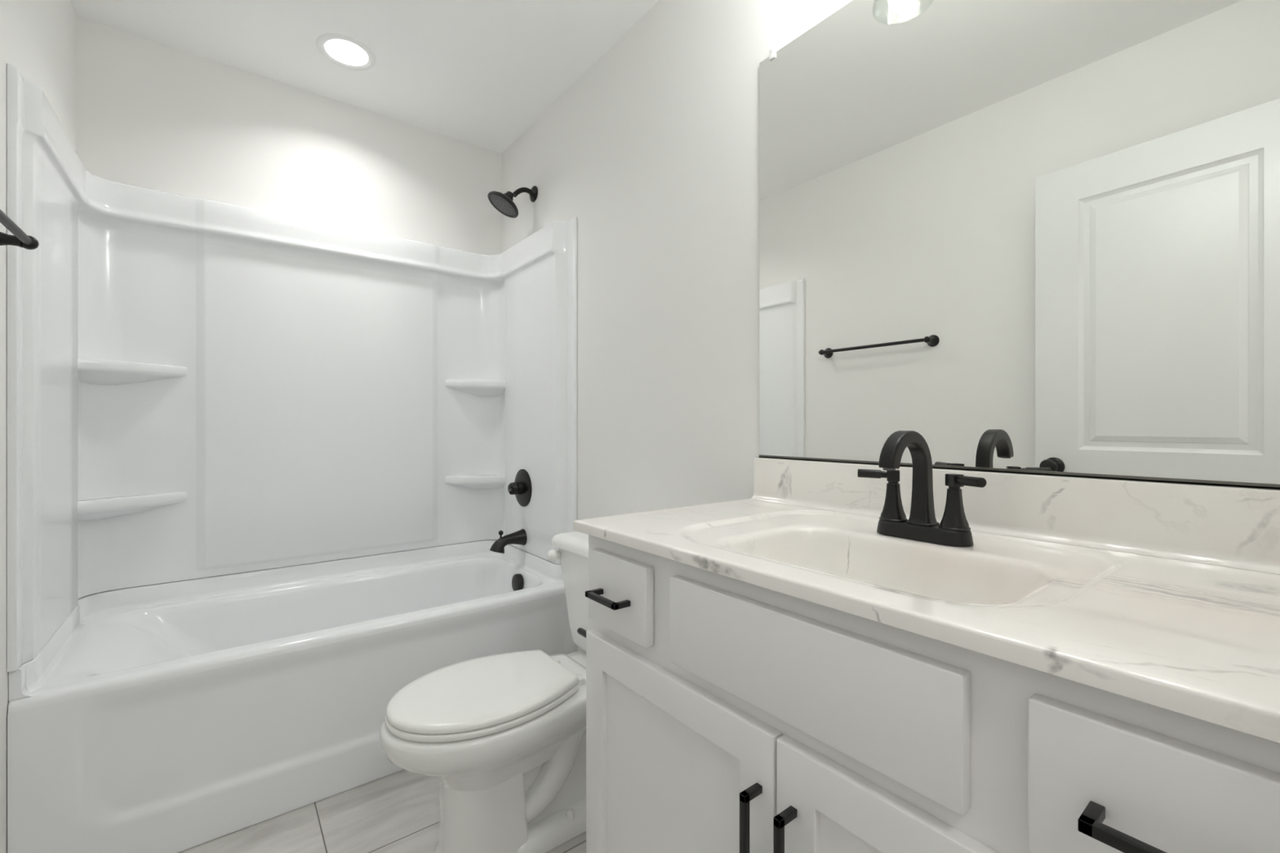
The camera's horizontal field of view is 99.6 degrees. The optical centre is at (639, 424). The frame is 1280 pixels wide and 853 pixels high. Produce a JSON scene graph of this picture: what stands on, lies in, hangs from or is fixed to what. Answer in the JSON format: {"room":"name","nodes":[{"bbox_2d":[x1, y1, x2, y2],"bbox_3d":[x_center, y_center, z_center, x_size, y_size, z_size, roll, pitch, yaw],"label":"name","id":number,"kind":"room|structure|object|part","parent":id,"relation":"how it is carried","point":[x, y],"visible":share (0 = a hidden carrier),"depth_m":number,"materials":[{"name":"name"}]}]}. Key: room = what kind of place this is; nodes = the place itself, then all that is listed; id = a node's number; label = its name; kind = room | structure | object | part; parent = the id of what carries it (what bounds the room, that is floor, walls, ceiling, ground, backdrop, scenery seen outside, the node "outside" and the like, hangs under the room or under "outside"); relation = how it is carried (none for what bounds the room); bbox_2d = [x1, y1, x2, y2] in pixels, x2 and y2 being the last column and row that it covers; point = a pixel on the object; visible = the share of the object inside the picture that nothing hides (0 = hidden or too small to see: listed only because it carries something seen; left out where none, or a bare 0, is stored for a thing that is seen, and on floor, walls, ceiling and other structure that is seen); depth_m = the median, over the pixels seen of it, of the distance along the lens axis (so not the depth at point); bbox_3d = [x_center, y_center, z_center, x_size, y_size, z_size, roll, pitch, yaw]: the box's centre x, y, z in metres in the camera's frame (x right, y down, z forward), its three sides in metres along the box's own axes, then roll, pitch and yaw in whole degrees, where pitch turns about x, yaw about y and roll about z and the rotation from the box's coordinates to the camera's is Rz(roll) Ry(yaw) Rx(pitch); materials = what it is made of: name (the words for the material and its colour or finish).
{"room":"bathroom","nodes":[
{"label":"bathroom","id":0,"kind":"room"},
{"bbox_2d":[0,0,75,852],"bbox_3d":[-1.107,-0.122,0.727,0.100,2.445,2.593,0,0,-38],"label":"wall","id":1,"kind":"structure","parent":0,"point":[37,37],"depth_m":1.23,"materials":[{"name":"white paint"}]},
{"bbox_2d":[0,208,39,249],"bbox_3d":[-1.132,-0.380,0.904,0.076,0.054,0.592,0,0,-38],"label":"towel bar","id":2,"kind":"object","parent":1,"relation":"attached to","point":[20,238],"visible":1,"depth_m":1.10,"materials":[{"name":"black metal"}]},
{"bbox_3d":[-1.296,-0.380,1.117,0.076,0.054,0.054,0,0,-38],"label":"post","id":3,"kind":"part","parent":2,"relation":"part of","materials":[{"name":"black metal"}]},
{"bbox_2d":[75,16,501,593],"bbox_3d":[-1.304,-0.122,2.275,1.679,2.445,0.100,0,0,-38],"label":"wall","id":4,"kind":"structure","parent":0,"point":[150,114],"depth_m":2.10,"materials":[{"name":"white paint"}]},
{"bbox_2d":[7,63,577,671],"bbox_3d":[-1.052,-0.127,1.948,1.478,1.363,0.723,0,0,-38],"label":"tub surround","id":5,"kind":"object","parent":4,"relation":"attached to","point":[197,388],"visible":0.98,"depth_m":2.01,"materials":[{"name":"white plastic"}]},
{"bbox_2d":[77,491,187,520],"bbox_3d":[-1.679,0.278,1.796,0.279,0.080,0.160,0,0,-38],"label":"corner shelf","id":6,"kind":"object","parent":5,"relation":"attached to","point":[101,505],"depth_m":1.81,"materials":[{"name":"white plastic"}]},
{"bbox_2d":[77,357,187,385],"bbox_3d":[-1.679,-0.165,1.796,0.279,0.080,0.160,0,0,-38],"label":"corner shelf","id":7,"kind":"object","parent":5,"relation":"attached to","point":[91,371],"depth_m":1.80,"materials":[{"name":"white plastic"}]},
{"bbox_2d":[444,475,505,489],"bbox_3d":[-0.759,0.278,2.511,0.262,0.080,0.150,0,0,-38],"label":"corner shelf","id":8,"kind":"object","parent":5,"relation":"attached to","point":[451,482],"depth_m":2.50,"materials":[{"name":"white plastic"}]},
{"bbox_2d":[444,379,505,396],"bbox_3d":[-0.759,-0.165,2.511,0.262,0.080,0.150,0,0,-38],"label":"corner shelf","id":9,"kind":"object","parent":5,"relation":"attached to","point":[453,388],"depth_m":2.51,"materials":[{"name":"white plastic"}]},
{"bbox_2d":[489,528,527,553],"bbox_3d":[-0.571,0.501,2.325,0.151,0.096,0.072,0,0,-38],"label":"tub spout","id":10,"kind":"object","parent":5,"relation":"attached to","point":[519,537],"visible":1,"depth_m":2.31,"materials":[{"name":"black metal"}]},
{"bbox_3d":[-0.593,0.470,2.307,0.021,0.036,0.021,0,0,-38],"label":"diverter knob","id":11,"kind":"part","parent":10,"relation":"part of","materials":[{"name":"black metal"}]},
{"bbox_2d":[507,469,531,506],"bbox_3d":[-0.547,0.278,2.343,0.091,0.164,0.164,0,0,-38],"label":"shower valve","id":12,"kind":"object","parent":5,"relation":"attached to","point":[521,487],"visible":1,"depth_m":2.33,"materials":[{"name":"black metal"}]},
{"bbox_3d":[-0.547,0.283,2.306,0.023,0.025,0.072,0,0,-7],"label":"lever","id":13,"kind":"part","parent":12,"relation":"part of","materials":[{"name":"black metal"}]},
{"bbox_2d":[70,0,658,153],"bbox_3d":[-0.114,-1.385,0.731,1.679,0.080,3.998,0,0,-38],"label":"ceiling","id":14,"kind":"structure","parent":0,"point":[479,73],"depth_m":1.92,"materials":[{"name":"white paint"}]},
{"bbox_2d":[315,32,376,70],"bbox_3d":[-1.059,-1.341,1.956,0.192,0.006,0.192,0,0,-38],"label":"recessed light","id":15,"kind":"object","parent":14,"relation":"in","point":[345,49],"visible":1,"depth_m":1.95,"materials":[{"name":"white paint"}]},
{"bbox_2d":[177,769,586,852],"bbox_3d":[-0.114,1.140,0.731,1.679,0.080,3.998,0,0,-38],"label":"floor","id":16,"kind":"structure","parent":0,"point":[397,812],"depth_m":1.48,"materials":[{"name":"tile"}]},
{"bbox_2d":[7,540,577,852],"bbox_3d":[-1.051,0.827,1.947,1.477,0.542,0.722,0,0,-38],"label":"bathtub","id":17,"kind":"object","parent":16,"relation":"on","point":[176,717],"visible":0.77,"depth_m":1.56,"materials":[{"name":"white plastic"}]},
{"bbox_2d":[379,530,588,852],"bbox_3d":[-0.285,0.728,1.503,0.800,0.742,0.476,0,0,-38],"label":"toilet","id":18,"kind":"object","parent":16,"relation":"on","point":[503,736],"visible":0.7,"depth_m":1.35,"materials":[{"name":"white porcelain"}]},
{"bbox_3d":[-0.413,0.706,1.405,0.455,0.016,0.356,0,0,-38],"label":"seat","id":19,"kind":"part","parent":18,"relation":"part of","materials":[{"name":"white plastic"}]},
{"bbox_3d":[-0.411,0.683,1.406,0.456,0.022,0.353,0,0,-38],"label":"seat lid","id":20,"kind":"part","parent":18,"relation":"part of","materials":[{"name":"white plastic"}]},
{"bbox_3d":[-0.281,0.426,1.759,0.038,0.039,0.039,0,0,-38],"label":"flush lever","id":21,"kind":"part","parent":18,"relation":"part of","materials":[{"name":"white plastic"}]},
{"bbox_3d":[-0.064,0.377,1.674,0.241,0.040,0.476,0,0,-38],"label":"tank lid","id":22,"kind":"part","parent":18,"relation":"part of","materials":[{"name":"white ceramic"}]},
{"bbox_3d":[-0.059,0.560,1.678,0.218,0.326,0.450,0,0,-38],"label":"tank","id":23,"kind":"part","parent":18,"relation":"part of","materials":[{"name":"white ceramic"}]},
{"bbox_2d":[585,534,1279,852],"bbox_3d":[0.370,0.655,0.844,0.572,0.888,0.945,0,0,-38],"label":"vanity cabinet","id":24,"kind":"object","parent":16,"relation":"on","point":[725,714],"visible":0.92,"depth_m":0.60,"materials":[{"name":"white paint"}]},
{"bbox_2d":[577,627,586,638],"bbox_3d":[-0.060,0.442,1.163,0.164,0.048,0.084,0,0,-38],"label":"paper holder","id":25,"kind":"object","parent":24,"relation":"attached to","point":[580,631],"visible":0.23,"depth_m":1.14,"materials":[{"name":"black metal"}]},
{"bbox_3d":[-0.058,0.309,0.959,0.034,0.010,0.094,0,0,-38],"label":"drawer handle","id":26,"kind":"part","parent":24,"relation":"part of","materials":[{"name":"black metal"}]},
{"bbox_3d":[-0.037,0.306,0.975,0.018,0.134,0.177,0,0,-38],"label":"drawer","id":27,"kind":"part","parent":24,"relation":"part of","materials":[{"name":"white paint"}]},
{"bbox_3d":[0.040,0.691,0.875,0.018,0.582,0.450,0,0,-38],"label":"door","id":28,"kind":"part","parent":24,"relation":"part of","materials":[{"name":"white paint"}]},
{"bbox_3d":[0.143,0.539,0.698,0.034,0.138,0.010,0,0,-38],"label":"door handle","id":29,"kind":"part","parent":24,"relation":"part of","materials":[{"name":"black metal"}]},
{"bbox_3d":[0.176,0.539,0.655,0.034,0.138,0.010,0,0,-38],"label":"door handle","id":30,"kind":"part","parent":24,"relation":"part of","materials":[{"name":"black metal"}]},
{"bbox_3d":[0.318,0.691,0.514,0.018,0.582,0.451,0,0,-38],"label":"door","id":31,"kind":"part","parent":24,"relation":"part of","materials":[{"name":"white paint"}]},
{"bbox_2d":[573,457,1279,743],"bbox_3d":[0.379,0.201,0.855,0.544,0.232,0.973,0,0,-38],"label":"countertop","id":32,"kind":"structure","parent":24,"relation":"on","point":[1164,595],"depth_m":0.75,"materials":[{"name":"stone"}]},
{"bbox_2d":[857,430,986,546],"bbox_3d":[0.470,0.103,0.921,0.160,0.185,0.160,0,0,8],"label":"faucet","id":33,"kind":"object","parent":32,"relation":"on","point":[953,529],"visible":1,"depth_m":0.92,"materials":[{"name":"black metal"}]},
{"bbox_3d":[0.434,0.094,0.986,0.070,0.024,0.019,0,0,24],"label":"lever","id":34,"kind":"part","parent":33,"relation":"part of","materials":[{"name":"black metal"}]},
{"bbox_3d":[0.457,0.139,0.976,0.046,0.066,0.046,0,0,-38],"label":"handle","id":35,"kind":"part","parent":33,"relation":"part of","materials":[{"name":"black metal"}]},
{"bbox_3d":[0.446,0.091,0.903,0.146,0.161,0.043,0,0,-38],"label":"spout","id":36,"kind":"part","parent":33,"relation":"part of","materials":[{"name":"black metal"}]},
{"bbox_3d":[0.488,0.184,0.935,0.057,0.024,0.157,0,0,-38],"label":"plate","id":37,"kind":"part","parent":33,"relation":"part of","materials":[{"name":"black metal"}]},
{"bbox_3d":[0.519,0.139,0.894,0.046,0.066,0.046,0,0,-38],"label":"handle","id":38,"kind":"part","parent":33,"relation":"part of","materials":[{"name":"black metal"}]},
{"bbox_3d":[0.523,0.094,0.870,0.019,0.024,0.070,0,0,-9],"label":"lever","id":39,"kind":"part","parent":33,"relation":"part of","materials":[{"name":"black metal"}]},
{"bbox_3d":[0.380,0.309,0.391,0.034,0.010,0.094,0,0,-38],"label":"drawer handle","id":40,"kind":"part","parent":24,"relation":"part of","materials":[{"name":"black metal"}]},
{"bbox_3d":[0.400,0.306,0.407,0.018,0.134,0.180,0,0,-38],"label":"drawer","id":41,"kind":"part","parent":24,"relation":"part of","materials":[{"name":"white paint"}]},
{"bbox_2d":[501,0,852,651],"bbox_3d":[0.144,-0.122,1.690,0.100,2.445,2.593,0,0,-38],"label":"wall","id":42,"kind":"structure","parent":0,"point":[653,149],"depth_m":1.68,"materials":[{"name":"white paint"}]},
{"bbox_2d":[487,186,537,217],"bbox_3d":[-0.550,-0.976,2.333,0.213,0.161,0.144,0,0,-38],"label":"showerhead","id":43,"kind":"object","parent":42,"relation":"attached to","point":[504,203],"visible":1,"depth_m":2.31,"materials":[{"name":"black metal"}]},
{"bbox_3d":[-0.511,-1.013,2.371,0.104,0.055,0.021,0,0,-38],"label":"shower arm","id":44,"kind":"part","parent":43,"relation":"part of","materials":[{"name":"black metal"}]},
{"bbox_2d":[750,457,1279,573],"bbox_3d":[0.585,0.138,1.005,0.035,0.104,0.958,0,0,-38],"label":"backsplash","id":45,"kind":"structure","parent":42,"relation":"attached to","point":[1229,526],"depth_m":0.85,"materials":[{"name":"stone"}]},
{"bbox_2d":[759,0,1279,489],"bbox_3d":[0.596,-0.427,1.012,0.011,1.024,0.948,0,0,-38],"label":"wall mirror","id":46,"kind":"object","parent":42,"relation":"attached to","point":[1024,237],"visible":1,"depth_m":0.92,"materials":[{"name":"silver mirror"}]}
]}

